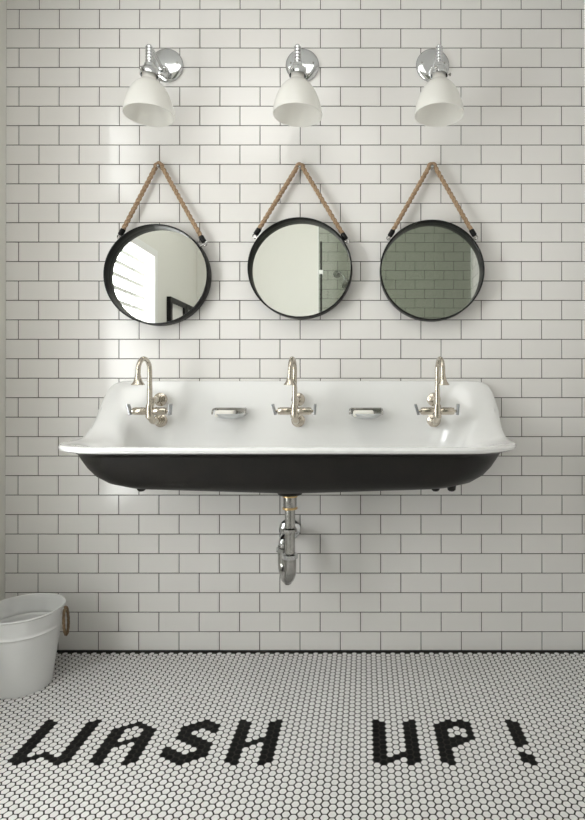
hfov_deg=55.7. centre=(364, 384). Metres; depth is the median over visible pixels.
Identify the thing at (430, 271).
mirror glass
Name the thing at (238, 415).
tray
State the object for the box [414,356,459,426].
faucet
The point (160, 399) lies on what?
faucet
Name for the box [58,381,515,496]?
sink
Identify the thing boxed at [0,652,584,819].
floor
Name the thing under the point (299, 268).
mirror glass
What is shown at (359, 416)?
tray
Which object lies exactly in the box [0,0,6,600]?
wall
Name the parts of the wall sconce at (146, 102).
lamp shade, arm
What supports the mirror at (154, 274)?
hanging from the peg
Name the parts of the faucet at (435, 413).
lever handle, gooseneck spout, lever handle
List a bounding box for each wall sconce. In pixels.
[122,44,182,126]
[273,44,321,126]
[414,44,463,126]
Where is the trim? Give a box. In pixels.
[57,650,584,651]
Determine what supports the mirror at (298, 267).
hanging from the peg
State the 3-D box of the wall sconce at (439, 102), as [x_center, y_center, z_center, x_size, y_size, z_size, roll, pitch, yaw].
[0.262,-1.119,1.969,0.174,0.338,0.257,0,0,0]
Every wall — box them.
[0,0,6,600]
[5,0,584,649]
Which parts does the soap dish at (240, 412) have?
plate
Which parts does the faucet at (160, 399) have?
lever handle, gooseneck spout, lever handle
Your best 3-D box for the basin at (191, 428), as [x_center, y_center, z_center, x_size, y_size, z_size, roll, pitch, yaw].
[-0.247,0.161,1.851,1.484,0.354,0.478,0,0,0]
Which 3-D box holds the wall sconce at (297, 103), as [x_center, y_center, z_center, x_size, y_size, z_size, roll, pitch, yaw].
[-0.237,-1.119,1.969,0.174,0.338,0.257,0,0,0]
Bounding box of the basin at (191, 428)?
[58,381,515,453]
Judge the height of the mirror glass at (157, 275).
0.366 m
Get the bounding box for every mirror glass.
[109,228,205,322]
[251,221,350,315]
[381,224,480,318]
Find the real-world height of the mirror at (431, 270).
0.605 m
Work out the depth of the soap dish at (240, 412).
2.01 m
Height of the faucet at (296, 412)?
0.257 m
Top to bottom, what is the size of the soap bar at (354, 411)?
0.024 m
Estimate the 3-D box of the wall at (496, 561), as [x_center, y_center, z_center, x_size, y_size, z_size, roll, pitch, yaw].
[-0.266,-0.331,2.101,2.224,2.700,0.014,0,0,0]
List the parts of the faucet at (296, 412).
lever handle, gooseneck spout, lever handle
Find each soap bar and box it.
[215,410,235,416]
[353,410,373,416]
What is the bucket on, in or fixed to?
on the floor
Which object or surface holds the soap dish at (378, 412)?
attached to the sink at (261, 451)
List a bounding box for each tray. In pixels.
[214,413,246,418]
[350,413,381,418]
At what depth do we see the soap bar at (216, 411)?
1.99 m
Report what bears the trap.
attached to the sink at (261, 451)
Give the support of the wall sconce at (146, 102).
attached to the wall at (496, 561)
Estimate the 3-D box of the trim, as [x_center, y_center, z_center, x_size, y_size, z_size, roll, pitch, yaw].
[-0.268,1.016,2.088,2.220,0.005,0.004,0,0,0]
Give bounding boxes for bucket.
[0,593,69,698]
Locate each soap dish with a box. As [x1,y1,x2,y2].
[211,408,246,418]
[349,408,382,418]
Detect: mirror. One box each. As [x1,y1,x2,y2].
[103,161,211,325]
[247,162,351,318]
[380,162,484,321]
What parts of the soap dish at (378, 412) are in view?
plate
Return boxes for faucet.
[126,356,172,426]
[271,356,316,426]
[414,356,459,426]
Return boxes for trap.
[276,496,300,584]

